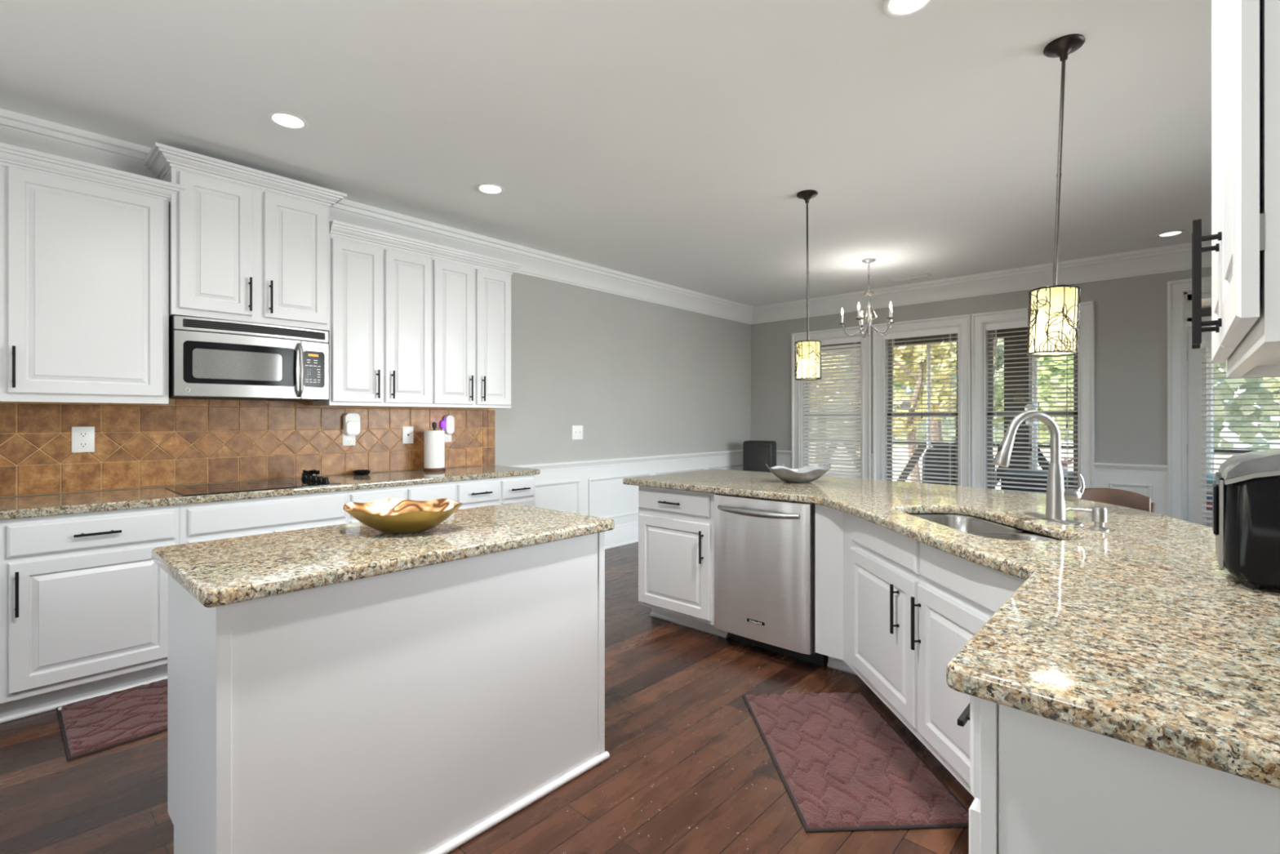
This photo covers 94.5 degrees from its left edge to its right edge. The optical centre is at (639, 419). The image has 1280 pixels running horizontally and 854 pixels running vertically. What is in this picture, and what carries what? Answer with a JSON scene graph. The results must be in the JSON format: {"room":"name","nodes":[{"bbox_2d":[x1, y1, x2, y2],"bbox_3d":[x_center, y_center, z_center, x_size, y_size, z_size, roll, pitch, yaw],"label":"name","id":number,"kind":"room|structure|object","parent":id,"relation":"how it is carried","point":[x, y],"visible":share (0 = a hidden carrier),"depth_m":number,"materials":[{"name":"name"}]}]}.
{"room":"kitchen","nodes":[
{"label":"kitchen","id":0,"kind":"room"},
{"bbox_2d":[1,272,751,497],"bbox_3d":[-1.896,-0.095,4.371,0.150,2.780,9.890,0,0,42],"label":"wall","id":1,"kind":"structure","parent":0,"point":[640,378],"depth_m":6.06,"materials":[{"name":"grey paint"}]},
{"bbox_2d":[0,142,186,404],"bbox_3d":[-2.783,-0.662,3.014,0.369,1.158,0.690,0,0,42],"label":"upper cabinet","id":2,"kind":"object","parent":1,"relation":"attached to","point":[84,246],"visible":0.96,"depth_m":2.87,"materials":[{"name":"white paint"}]},
{"bbox_2d":[144,142,346,331],"bbox_3d":[-2.305,-0.985,3.501,0.416,0.856,0.941,0,0,42],"label":"upper cabinet","id":3,"kind":"object","parent":1,"relation":"attached to","point":[246,244],"visible":0.99,"depth_m":3.34,"materials":[{"name":"white paint"}]},
{"bbox_2d":[168,315,328,401],"bbox_3d":[-2.292,-0.334,3.484,0.433,0.429,0.762,0,0,42],"label":"microwave","id":4,"kind":"object","parent":3,"relation":"attached to","point":[210,358],"visible":1,"depth_m":3.32,"materials":[{"name":"silver metal"}]},
{"bbox_2d":[0,398,494,497],"bbox_3d":[-2.553,0.120,3.531,0.012,0.518,3.941,0,0,42],"label":"tile backsplash","id":5,"kind":"structure","parent":1,"relation":"attached to","point":[180,442],"depth_m":3.52,"materials":[{"name":"brown tile"}]},
{"bbox_2d":[71,426,94,452],"bbox_3d":[-2.926,0.105,3.109,0.008,0.135,0.088,0,0,42],"label":"wall outlet","id":6,"kind":"object","parent":5,"relation":"attached to","point":[82,437],"visible":1,"depth_m":3.11,"materials":[{"name":"white plastic"}]},
{"bbox_2d":[79,431,87,436],"bbox_3d":[-2.925,0.078,3.107,0.004,0.028,0.034,0,0,42],"label":"socket","id":7,"kind":"object","parent":6,"relation":"attached to","point":[81,433],"depth_m":3.11,"materials":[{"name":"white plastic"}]},
{"bbox_2d":[79,441,87,447],"bbox_3d":[-2.925,0.132,3.107,0.004,0.028,0.034,0,0,42],"label":"socket","id":8,"kind":"object","parent":6,"relation":"attached to","point":[82,444],"depth_m":3.11,"materials":[{"name":"white plastic"}]},
{"bbox_2d":[342,429,355,445],"bbox_3d":[-2.018,0.125,4.102,0.008,0.112,0.088,0,0,42],"label":"wall outlet","id":9,"kind":"object","parent":5,"relation":"attached to","point":[347,440],"visible":0.77,"depth_m":4.09,"materials":[{"name":"white plastic"}]},
{"bbox_2d":[342,413,359,435],"bbox_3d":[-1.992,0.033,4.093,0.047,0.156,0.104,0,0,42],"label":"plug","id":10,"kind":"object","parent":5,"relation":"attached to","point":[351,421],"visible":1,"depth_m":4.07,"materials":[{"name":"white plastic"}]},
{"bbox_2d":[402,426,413,444],"bbox_3d":[-1.730,0.115,4.413,0.011,0.130,0.083,0,0,42],"label":"wall plate","id":11,"kind":"object","parent":5,"relation":"attached to","point":[407,431],"visible":1,"depth_m":4.41,"materials":[{"name":"white plastic"}]},
{"bbox_2d":[442,428,451,442],"bbox_3d":[-1.518,0.115,4.648,0.008,0.125,0.080,0,0,42],"label":"wall outlet","id":12,"kind":"object","parent":5,"relation":"attached to","point":[447,437],"visible":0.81,"depth_m":4.65,"materials":[{"name":"white plastic"}]},
{"bbox_2d":[440,414,453,434],"bbox_3d":[-1.507,0.040,4.628,0.040,0.150,0.102,0,0,42],"label":"night light","id":13,"kind":"object","parent":5,"relation":"attached to","point":[447,424],"visible":0.98,"depth_m":4.62,"materials":[{"name":"white plastic"}]},
{"bbox_2d":[312,219,435,407],"bbox_3d":[-1.817,-0.667,4.070,0.369,1.155,0.692,0,0,42],"label":"upper cabinet","id":14,"kind":"object","parent":1,"relation":"attached to","point":[380,343],"visible":0.99,"depth_m":3.94,"materials":[{"name":"white paint"}]},
{"bbox_2d":[430,244,522,408],"bbox_3d":[-1.332,-0.667,4.599,0.369,1.155,0.742,0,0,42],"label":"upper cabinet","id":15,"kind":"object","parent":1,"relation":"attached to","point":[471,292],"visible":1,"depth_m":4.45,"materials":[{"name":"white paint"}]},
{"bbox_2d":[572,425,582,439],"bbox_3d":[-0.595,0.125,5.668,0.018,0.135,0.135,0,0,42],"label":"light switch","id":16,"kind":"object","parent":1,"relation":"attached to","point":[577,430],"visible":1,"depth_m":5.67,"materials":[{"name":"white plastic"}]},
{"bbox_2d":[0,108,1211,324],"bbox_3d":[0.363,-1.381,2.304,5.974,0.207,9.890,0,0,42],"label":"trim","id":17,"kind":"structure","parent":1,"relation":"attached to","point":[16,129],"depth_m":5.35,"materials":[{"name":"white paint"}]},
{"bbox_2d":[604,520,638,549],"bbox_3d":[0.140,1.185,6.459,0.034,0.220,4.060,0,0,42],"label":"baseboard","id":18,"kind":"structure","parent":1,"relation":"attached to","point":[624,534],"depth_m":6.10,"materials":[{"name":"white paint"}]},
{"bbox_2d":[534,463,1151,518],"bbox_3d":[1.669,0.787,5.122,4.075,0.425,3.950,0,0,42],"label":"trim","id":19,"kind":"structure","parent":1,"relation":"attached to","point":[1111,485],"depth_m":5.76,"materials":[{"name":"paint"}]},
{"bbox_2d":[0,542,974,853],"bbox_3d":[0.363,1.355,2.304,6.274,0.120,10.190,0,0,42],"label":"floor","id":20,"kind":"structure","parent":0,"point":[113,800],"depth_m":2.14,"materials":[{"name":"brown wood"}]},
{"bbox_2d":[0,504,179,723],"bbox_3d":[-2.690,0.860,2.881,0.662,0.878,0.619,0,0,42],"label":"base cabinet","id":21,"kind":"object","parent":20,"relation":"on","point":[83,596],"visible":0.92,"depth_m":2.65,"materials":[{"name":"white paint"}]},
{"bbox_2d":[56,678,167,760],"bbox_3d":[-2.079,1.286,2.783,0.599,0.018,0.924,0,0,42],"label":"kitchen mat","id":22,"kind":"object","parent":20,"relation":"on","point":[95,724],"visible":0.41,"depth_m":2.53,"materials":[{"name":"fabric"}]},
{"bbox_2d":[179,490,347,544],"bbox_3d":[-2.211,0.860,3.404,0.662,0.878,0.799,0,0,42],"label":"base cabinet","id":23,"kind":"object","parent":20,"relation":"on","point":[218,520],"visible":0.1,"depth_m":3.16,"materials":[{"name":"white paint"}]},
{"bbox_2d":[151,502,614,853],"bbox_3d":[-0.773,0.839,2.005,0.676,0.916,1.285,0,0,42],"label":"kitchen island","id":24,"kind":"object","parent":20,"relation":"on","point":[353,687],"visible":1,"depth_m":1.67,"materials":[{"name":"white paint"}]},
{"bbox_2d":[342,497,462,533],"bbox_3d":[-0.803,0.332,2.013,0.396,0.099,0.250,0,0,0],"label":"decorative bowl","id":25,"kind":"object","parent":24,"relation":"on","point":[390,515],"visible":1,"depth_m":1.97,"materials":[{"name":"gold metal"}]},
{"bbox_2d":[347,480,456,523],"bbox_3d":[-1.701,0.860,3.962,0.662,0.878,0.709,0,0,42],"label":"base cabinet","id":26,"kind":"object","parent":20,"relation":"on","point":[428,491],"visible":0.07,"depth_m":3.78,"materials":[{"name":"white paint"}]},
{"bbox_2d":[456,474,534,509],"bbox_3d":[-1.235,0.860,4.471,0.662,0.878,0.669,0,0,42],"label":"base cabinet","id":27,"kind":"object","parent":20,"relation":"on","point":[519,490],"visible":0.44,"depth_m":4.26,"materials":[{"name":"white paint"}]},
{"bbox_2d":[0,464,540,519],"bbox_3d":[-2.277,0.400,3.359,0.651,0.038,3.782,0,0,42],"label":"countertop","id":28,"kind":"structure","parent":27,"relation":"on","point":[59,504],"depth_m":3.08,"materials":[{"name":"stone"}]},
{"bbox_2d":[164,473,341,496],"bbox_3d":[-2.197,0.361,3.383,0.510,0.038,0.745,0,0,42],"label":"cooktop","id":29,"kind":"object","parent":28,"relation":"in","point":[307,480],"visible":1,"depth_m":3.33,"materials":[{"name":"black glass"}]},
{"bbox_2d":[302,469,319,475],"bbox_3d":[-2.050,0.329,3.686,0.101,0.032,0.078,0,0,42],"label":"trivet","id":30,"kind":"object","parent":29,"relation":"on","point":[313,471],"visible":1,"depth_m":3.67,"materials":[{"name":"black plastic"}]},
{"bbox_2d":[352,469,370,475],"bbox_3d":[-1.917,0.366,4.075,0.150,0.030,0.110,0,0,42],"label":"spoon rest","id":31,"kind":"object","parent":28,"relation":"on","point":[358,472],"visible":1,"depth_m":4.03,"materials":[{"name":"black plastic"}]},
{"bbox_2d":[423,422,445,471],"bbox_3d":[-1.530,0.201,4.402,0.156,0.361,0.156,0,0,42],"label":"paper towel holder","id":32,"kind":"object","parent":28,"relation":"on","point":[434,440],"visible":1,"depth_m":4.34,"materials":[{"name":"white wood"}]},
{"bbox_2d":[564,635,765,852],"bbox_3d":[-0.136,1.294,2.692,1.924,0.001,1.890,0,0,42],"label":"crumbs","id":33,"kind":"object","parent":20,"relation":"on","point":[660,635],"visible":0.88,"depth_m":2.09,"materials":[{"name":"beige food"}]},
{"bbox_2d":[638,485,730,638],"bbox_3d":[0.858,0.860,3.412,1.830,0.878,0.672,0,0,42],"label":"base cabinet","id":34,"kind":"object","parent":20,"relation":"on","point":[676,527],"visible":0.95,"depth_m":3.59,"materials":[{"name":"white paint"}]},
{"bbox_2d":[714,493,828,666],"bbox_3d":[0.823,0.860,3.385,0.610,0.870,0.678,0,0,42],"label":"dishwasher","id":35,"kind":"object","parent":20,"relation":"on","point":[765,548],"visible":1,"depth_m":3.16,"materials":[{"name":"silver metal"}]},
{"bbox_2d":[742,691,968,832],"bbox_3d":[0.784,1.286,2.325,0.569,0.018,0.919,0,0,-3],"label":"kitchen mat","id":36,"kind":"object","parent":20,"relation":"on","point":[843,764],"visible":1,"depth_m":2.17,"materials":[{"name":"pink fabric"}]},
{"bbox_2d":[815,503,1046,797],"bbox_3d":[1.401,0.861,2.262,0.960,0.876,2.367,0,0,-3],"label":"base cabinet","id":37,"kind":"object","parent":20,"relation":"on","point":[893,609],"visible":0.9,"depth_m":2.26,"materials":[{"name":"white paint"}]},
{"bbox_2d":[622,468,1279,788],"bbox_3d":[0.767,0.400,2.519,3.067,0.038,2.828,0,0,42],"label":"countertop","id":38,"kind":"structure","parent":37,"relation":"on","point":[1134,632],"depth_m":1.12,"materials":[{"name":"stone"}]},
{"bbox_2d":[742,440,776,472],"bbox_3d":[1.474,0.780,7.343,0.393,1.030,0.268,0,0,25],"label":"speaker","id":39,"kind":"object","parent":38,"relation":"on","point":[756,454],"visible":0.49,"depth_m":7.22,"materials":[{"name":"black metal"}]},
{"bbox_2d":[765,463,831,483],"bbox_3d":[0.960,0.324,3.594,0.390,0.114,0.300,0,0,0],"label":"decorative bowl","id":40,"kind":"object","parent":38,"relation":"on","point":[809,473],"visible":1,"depth_m":3.51,"materials":[{"name":"silver metal"}]},
{"bbox_2d":[908,513,1062,540],"bbox_3d":[1.274,0.523,2.247,0.396,0.204,0.796,0,0,-3],"label":"sink","id":41,"kind":"object","parent":38,"relation":"in","point":[975,526],"visible":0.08,"depth_m":2.49,"materials":[{"name":"metal"}]},
{"bbox_2d":[908,513,1022,533],"bbox_3d":[1.266,0.523,2.415,0.396,0.204,0.459,0,0,-3],"label":"basin","id":42,"kind":"object","parent":41,"relation":"in","point":[969,524],"depth_m":2.56,"materials":[{"name":"silver metal"}]},
{"bbox_2d":[971,532,1062,540],"bbox_3d":[1.284,0.508,2.022,0.396,0.174,0.347,0,0,-3],"label":"basin","id":43,"kind":"object","parent":41,"relation":"in","point":[1003,535],"depth_m":2.18,"materials":[{"name":"silver metal"}]},
{"bbox_2d":[992,410,1084,524],"bbox_3d":[1.520,0.173,2.228,0.303,0.416,0.240,0,0,-34],"label":"kitchen faucet","id":44,"kind":"object","parent":38,"relation":"on","point":[1057,495],"visible":1,"depth_m":2.23,"materials":[{"name":"silver metal"}]},
{"bbox_2d":[1065,506,1109,531],"bbox_3d":[1.569,0.343,2.072,0.054,0.077,0.120,0,0,-37],"label":"soap dispenser","id":45,"kind":"object","parent":38,"relation":"on","point":[1099,514],"visible":1,"depth_m":2.03,"materials":[{"name":"silver metal"}]},
{"bbox_2d":[1212,448,1279,589],"bbox_3d":[1.543,0.224,1.347,0.342,0.314,0.308,0,0,42],"label":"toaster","id":46,"kind":"object","parent":38,"relation":"on","point":[1246,491],"visible":1,"depth_m":1.32,"materials":[{"name":"black plastic"}]},
{"bbox_2d":[1080,487,1155,512],"bbox_3d":[2.419,0.833,3.022,0.426,0.926,0.411,0,0,26],"label":"bar stool","id":47,"kind":"object","parent":20,"relation":"on","point":[1119,497],"visible":0.14,"depth_m":3.14,"materials":[{"name":"brown leather"}]},
{"bbox_2d":[957,695,1279,853],"bbox_3d":[0.999,0.858,1.014,0.667,0.874,0.788,0,0,42],"label":"base cabinet","id":48,"kind":"object","parent":20,"relation":"on","point":[1039,784],"visible":0.41,"depth_m":0.82,"materials":[{"name":"white paint"}]},
{"bbox_2d":[0,0,1211,306],"bbox_3d":[0.363,-1.560,2.304,6.274,0.150,10.190,0,0,42],"label":"ceiling","id":49,"kind":"structure","parent":0,"point":[675,143],"depth_m":2.91,"materials":[{"name":"paint"}]},
{"bbox_2d":[266,111,308,129],"bbox_3d":[-1.746,-1.481,2.936,0.178,0.008,0.178,0,0,42],"label":"recessed light","id":50,"kind":"object","parent":49,"relation":"in","point":[282,119],"visible":1,"depth_m":2.93,"materials":[{"name":"white plastic"}]},
{"bbox_2d":[475,183,504,195],"bbox_3d":[-0.963,-1.481,3.806,0.178,0.008,0.178,0,0,42],"label":"recessed light","id":51,"kind":"object","parent":49,"relation":"in","point":[486,188],"visible":1,"depth_m":3.80,"materials":[{"name":"white plastic"}]},
{"bbox_2d":[794,190,821,380],"bbox_3d":[1.104,-0.872,3.886,0.171,1.224,0.170,0,0,32],"label":"pendant light","id":52,"kind":"object","parent":49,"relation":"hanging from","point":[807,356],"visible":1,"depth_m":3.84,"materials":[{"name":"beige glass"}]},
{"bbox_2d":[838,257,894,337],"bbox_3d":[2.116,-1.127,5.493,0.519,0.714,0.496,0,0,42],"label":"chandelier","id":53,"kind":"object","parent":49,"relation":"hanging from","point":[868,321],"visible":1,"depth_m":5.50,"materials":[{"name":"silver metal"}]},
{"bbox_2d":[857,309,860,318],"bbox_3d":[1.974,-0.948,5.335,0.022,0.081,0.022,0,0,42],"label":"candle","id":54,"kind":"object","parent":53,"relation":"on","point":[859,310],"depth_m":5.33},
{"bbox_2d":[888,309,892,317],"bbox_3d":[2.249,-0.948,5.306,0.022,0.081,0.022,0,0,42],"label":"candle","id":55,"kind":"object","parent":53,"relation":"on","point":[890,310],"depth_m":5.30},
{"bbox_2d":[882,0,935,18],"bbox_3d":[0.954,-1.481,2.094,0.178,0.008,0.178,0,0,42],"label":"recessed light","id":56,"kind":"object","parent":49,"relation":"in","point":[897,9],"visible":1,"depth_m":2.12,"materials":[{"name":"white plastic"}]},
{"bbox_2d":[888,272,933,281],"bbox_3d":[2.823,-1.479,6.173,0.400,0.012,0.150,0,0,42],"label":"ceiling vent","id":57,"kind":"object","parent":49,"relation":"in","point":[927,274],"visible":1,"depth_m":6.15,"materials":[{"name":"white metal"}]},
{"bbox_2d":[1026,34,1084,356],"bbox_3d":[1.643,-0.869,2.343,0.186,1.231,0.183,0,0,42],"label":"pendant light","id":58,"kind":"object","parent":49,"relation":"hanging from","point":[1052,322],"visible":1,"depth_m":2.31,"materials":[{"name":"beige glass"}]},
{"bbox_2d":[1035,350,1068,354],"bbox_3d":[1.632,-0.266,2.344,0.146,0.002,0.146,2,0,42],"label":"diffuser","id":59,"kind":"object","parent":58,"relation":"attached to","point":[1056,353],"depth_m":2.37,"materials":[{"name":"white glass"}]},
{"bbox_2d":[1155,230,1185,237],"bbox_3d":[4.236,-1.481,4.724,0.178,0.008,0.178,0,0,42],"label":"recessed light","id":60,"kind":"object","parent":49,"relation":"in","point":[1170,233],"visible":1,"depth_m":4.71,"materials":[{"name":"white plastic"}]},
{"bbox_2d":[751,266,1211,465],"bbox_3d":[3.752,-0.095,6.007,6.274,2.780,0.150,0,0,42],"label":"wall","id":61,"kind":"structure","parent":0,"point":[1131,313],"depth_m":5.41,"materials":[{"name":"grey paint"}]},
{"bbox_2d":[791,326,871,479],"bbox_3d":[2.351,-0.090,7.249,1.028,2.011,0.210,0,0,42],"label":"window","id":62,"kind":"structure","parent":61,"relation":"in","point":[797,397],"depth_m":7.13,"materials":[{"name":"white paint"}]},
{"bbox_2d":[802,336,861,478],"bbox_3d":[2.341,-0.096,7.239,0.756,1.761,0.060,0,0,42],"label":"window blind","id":63,"kind":"object","parent":62,"relation":"attached to","point":[817,441],"visible":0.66,"depth_m":7.20,"materials":[{"name":"white plastic"}]},
{"bbox_2d":[509,449,1168,474],"bbox_3d":[2.331,0.440,4.454,5.974,0.081,4.060,0,0,42],"label":"trim","id":64,"kind":"structure","parent":61,"relation":"attached to","point":[546,467],"depth_m":5.79,"materials":[{"name":"white paint"}]},
{"bbox_2d":[534,455,1167,524],"bbox_3d":[2.331,0.885,4.454,5.974,0.820,4.060,0,0,42],"label":"wainscoting","id":65,"kind":"structure","parent":61,"relation":"attached to","point":[608,497],"depth_m":5.79,"materials":[{"name":"paint"}]},
{"bbox_2d":[872,314,971,486],"bbox_3d":[3.115,-0.090,6.550,1.032,2.011,0.210,0,0,42],"label":"window","id":66,"kind":"structure","parent":61,"relation":"in","point":[963,322],"depth_m":6.51,"materials":[{"name":"white paint"}]},
{"bbox_2d":[899,400,911,415],"bbox_3d":[3.005,-0.459,6.691,0.123,0.831,0.014,0,0,42],"label":"ornament","id":67,"kind":"object","parent":66,"relation":"hanging from","point":[907,402],"visible":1,"depth_m":6.69,"materials":[{"name":"white"}]},
{"bbox_2d":[884,327,957,484],"bbox_3d":[3.102,-0.096,6.537,0.760,1.761,0.069,0,0,42],"label":"window blind","id":68,"kind":"object","parent":66,"relation":"attached to","point":[954,330],"visible":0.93,"depth_m":6.52,"materials":[{"name":"white plastic"}]},
{"bbox_2d":[971,300,1094,488],"bbox_3d":[3.869,-0.090,5.860,1.038,2.011,0.210,0,0,42],"label":"window","id":69,"kind":"structure","parent":61,"relation":"in","point":[1085,371],"depth_m":5.95,"materials":[{"name":"white paint"}]},
{"bbox_2d":[986,315,1078,494],"bbox_3d":[3.857,-0.096,5.846,0.766,1.761,0.069,0,0,42],"label":"window blind","id":70,"kind":"object","parent":69,"relation":"attached to","point":[996,326],"visible":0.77,"depth_m":5.88,"materials":[{"name":"white plastic"}]},
{"bbox_2d":[1167,275,1211,525],"bbox_3d":[5.040,0.050,4.806,1.124,2.491,0.185,0,0,42],"label":"window frame","id":71,"kind":"structure","parent":61,"relation":"in","point":[1184,366],"depth_m":5.07,"materials":[{"name":"white paint"}]},
{"bbox_2d":[1200,340,1279,528],"bbox_3d":[5.002,0.207,4.764,0.702,1.735,0.060,0,0,42],"label":"window blind","id":72,"kind":"object","parent":61,"relation":"attached to","point":[1206,344],"visible":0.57,"depth_m":4.89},
{"bbox_3d":[0.438,-0.095,-1.187,1.450,2.780,4.840,0,0,42],"label":"wall partition","id":73,"kind":"structure","parent":0,"visible":0},
{"bbox_2d":[1191,0,1279,377],"bbox_3d":[1.030,-0.664,0.823,0.387,1.160,0.854,0,0,42],"label":"upper cabinet","id":74,"kind":"object","parent":73,"relation":"attached to","point":[1245,237],"visible":1,"depth_m":0.67,"materials":[{"name":"white paint"}]},
{"label":"outside","id":75,"kind":"structure","parent":0,"visible":0},
{"bbox_2d":[808,438,1279,488],"bbox_3d":[19.904,1.945,29.160,70.000,0.200,50.100,0,0,42],"label":"ground","id":76,"kind":"structure","parent":75,"point":[1216,466],"depth_m":29.25,"materials":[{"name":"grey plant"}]},
{"bbox_2d":[809,352,848,457],"bbox_3d":[7.597,-3.386,25.153,4.812,10.510,4.262,0,0,42],"label":"tree","id":77,"kind":"object","parent":76,"relation":"on","point":[829,353],"visible":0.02,"depth_m":23.78,"materials":[{"name":"green plant"}]},
{"bbox_2d":[822,350,861,448],"bbox_3d":[12.264,-5.629,34.527,5.605,14.997,6.625,0,0,25],"label":"tree","id":78,"kind":"object","parent":76,"relation":"on","point":[857,350],"visible":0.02,"depth_m":34.23,"materials":[{"name":"green plant"}]},
{"bbox_2d":[893,342,995,482],"bbox_3d":[7.568,-1.337,16.016,3.548,6.413,2.664,0,0,42],"label":"tree","id":79,"kind":"object","parent":76,"relation":"on","point":[944,348],"visible":0.16,"depth_m":15.73,"materials":[{"name":"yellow plant"}]},
{"bbox_2d":[893,344,1004,447],"bbox_3d":[11.452,-3.756,21.864,4.539,11.243,4.054,0,0,42],"label":"tree","id":80,"kind":"object","parent":76,"relation":"on","point":[954,360],"visible":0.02,"depth_m":21.64,"materials":[{"name":"green plant"}]},
{"bbox_2d":[937,338,1004,410],"bbox_3d":[17.568,-4.460,30.013,6.290,12.638,5.505,0,0,42],"label":"tree","id":81,"kind":"object","parent":76,"relation":"on","point":[998,357],"visible":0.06,"depth_m":30.19,"materials":[{"name":"green plant"}]},
{"bbox_2d":[808,337,1279,455],"bbox_3d":[23.199,-6.243,38.708,51.029,16.976,12.440,0,0,42],"label":"trees","id":82,"kind":"object","parent":76,"relation":"on","point":[1215,375],"visible":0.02,"depth_m":30.80,"materials":[{"name":"green plant"}]},
{"bbox_2d":[1037,353,1073,444],"bbox_3d":[10.248,-2.196,12.522,4.157,8.141,3.112,0,0,26],"label":"tree","id":83,"kind":"object","parent":76,"relation":"on","point":[1064,357],"visible":0.09,"depth_m":12.64,"materials":[{"name":"green plant"}]},
{"bbox_2d":[1037,354,1073,408],"bbox_3d":[15.385,-4.300,19.401,4.494,12.344,4.561,0,0,42],"label":"tree","id":84,"kind":"object","parent":76,"relation":"on","point":[1041,382],"visible":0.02,"depth_m":19.42,"materials":[{"name":"green plant"}]},
{"bbox_2d":[1213,360,1226,372],"bbox_3d":[22.880,-5.378,26.498,6.000,14.507,5.434,0,0,42],"label":"tree","id":85,"kind":"object","parent":76,"relation":"on","point":[1224,363],"visible":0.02,"depth_m":25.50,"materials":[{"name":"green plant"}]},
{"bbox_2d":[1262,377,1279,391],"bbox_3d":[19.154,-2.911,15.387,4.499,9.550,5.036,0,0,42],"label":"tree","id":86,"kind":"object","parent":76,"relation":"on","point":[1276,384],"visible":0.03,"depth_m":16.15,"materials":[{"name":"green plant"}]},
{"bbox_2d":[1271,377,1279,401],"bbox_3d":[26.891,-5.332,21.663,6.263,14.404,5.549,0,0,-32],"label":"tree","id":87,"kind":"object","parent":76,"relation":"on","point":[1276,396],"visible":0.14,"depth_m":23.55,"materials":[{"name":"green plant"}]},
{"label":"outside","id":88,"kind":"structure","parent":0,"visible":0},
{"bbox_3d":[4.628,1.405,7.280,11.000,0.100,2.910,0,0,42],"label":"porch deck","id":89,"kind":"object","parent":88,"visible":0},
{"bbox_2d":[926,343,930,448],"bbox_3d":[4.447,0.090,9.112,0.064,2.530,0.061,0,0,42],"label":"porch post","id":90,"kind":"object","parent":89,"relation":"on","point":[927,344],"visible":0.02,"depth_m":9.08,"materials":[{"name":"white wood"}]},
{"bbox_2d":[921,445,995,488],"bbox_3d":[4.348,0.865,8.085,0.840,1.020,0.560,0,0,42],"label":"covered grill","id":91,"kind":"object","parent":89,"relation":"on","point":[934,446],"visible":0.22,"depth_m":8.00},
{"bbox_2d":[1004,334,1031,480],"bbox_3d":[5.361,0.090,8.378,0.300,2.530,0.300,0,0,42],"label":"porch column","id":92,"kind":"structure","parent":89,"relation":"on","point":[1015,338],"depth_m":8.26,"materials":[{"name":"wood"}]},
{"bbox_2d":[820,307,1211,351],"bbox_3d":[5.509,-1.250,8.243,11.000,0.150,0.160,0,0,42],"label":"beam","id":93,"kind":"structure","parent":92,"relation":"on","point":[1206,312],"depth_m":8.99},
{"bbox_2d":[1201,298,1211,308],"bbox_3d":[4.712,-1.390,7.372,11.000,0.130,3.160,0,0,42],"label":"ceiling","id":94,"kind":"structure","parent":93,"relation":"on","point":[1205,303],"depth_m":6.75,"materials":[{"name":"white paint"}]},
{"bbox_2d":[1024,355,1037,426],"bbox_3d":[5.194,-0.620,7.854,0.150,1.410,0.150,0,0,42],"label":"bird feeder","id":95,"kind":"object","parent":94,"relation":"hanging from","point":[1031,404],"visible":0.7,"depth_m":7.81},
{"bbox_2d":[1024,404,1037,426],"bbox_3d":[5.194,-0.060,7.854,0.150,0.290,0.150,0,0,42],"label":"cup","id":96,"kind":"object","parent":95,"relation":"on","point":[1028,405],"depth_m":7.80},
{"bbox_2d":[808,439,1256,484],"bbox_3d":[5.509,0.825,8.243,11.000,0.940,0.070,0,0,42],"label":"porch railing","id":97,"kind":"object","parent":89,"relation":"on","point":[920,442],"visible":0.13,"depth_m":8.95,"materials":[{"name":"white wood"}]},
{"bbox_2d":[1031,354,1037,469],"bbox_3d":[5.383,0.090,8.060,0.064,2.530,0.061,0,0,42],"label":"porch post","id":98,"kind":"object","parent":89,"relation":"on","point":[1033,359],"visible":0.31,"depth_m":8.04,"materials":[{"name":"white wood"}]},
{"bbox_2d":[996,470,1073,492],"bbox_3d":[4.941,1.000,7.000,1.100,0.710,0.800,0,0,42],"label":"patio table","id":99,"kind":"object","parent":89,"relation":"on","point":[1006,471],"visible":0.09,"depth_m":7.00,"materials":[{"name":"grey"}]},
{"bbox_2d":[1060,455,1073,475],"bbox_3d":[4.894,0.529,6.847,0.208,0.232,0.271,0,0,42],"label":"potted plant","id":100,"kind":"object","parent":99,"relation":"on","point":[1071,460],"visible":0.3,"depth_m":6.81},
{"bbox_2d":[1206,347,1213,473],"bbox_3d":[6.749,0.090,7.006,0.064,2.530,0.061,0,0,42],"label":"porch post","id":101,"kind":"object","parent":89,"relation":"on","point":[1208,349],"visible":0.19,"depth_m":6.99,"materials":[{"name":"white wood"}]},
{"bbox_2d":[1206,475,1215,526],"bbox_3d":[5.691,0.966,6.043,0.480,0.778,0.440,0,0,42],"label":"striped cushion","id":102,"kind":"object","parent":89,"relation":"on","point":[1210,482],"visible":0.02,"depth_m":5.84,"materials":[{"name":"blue fabric"}]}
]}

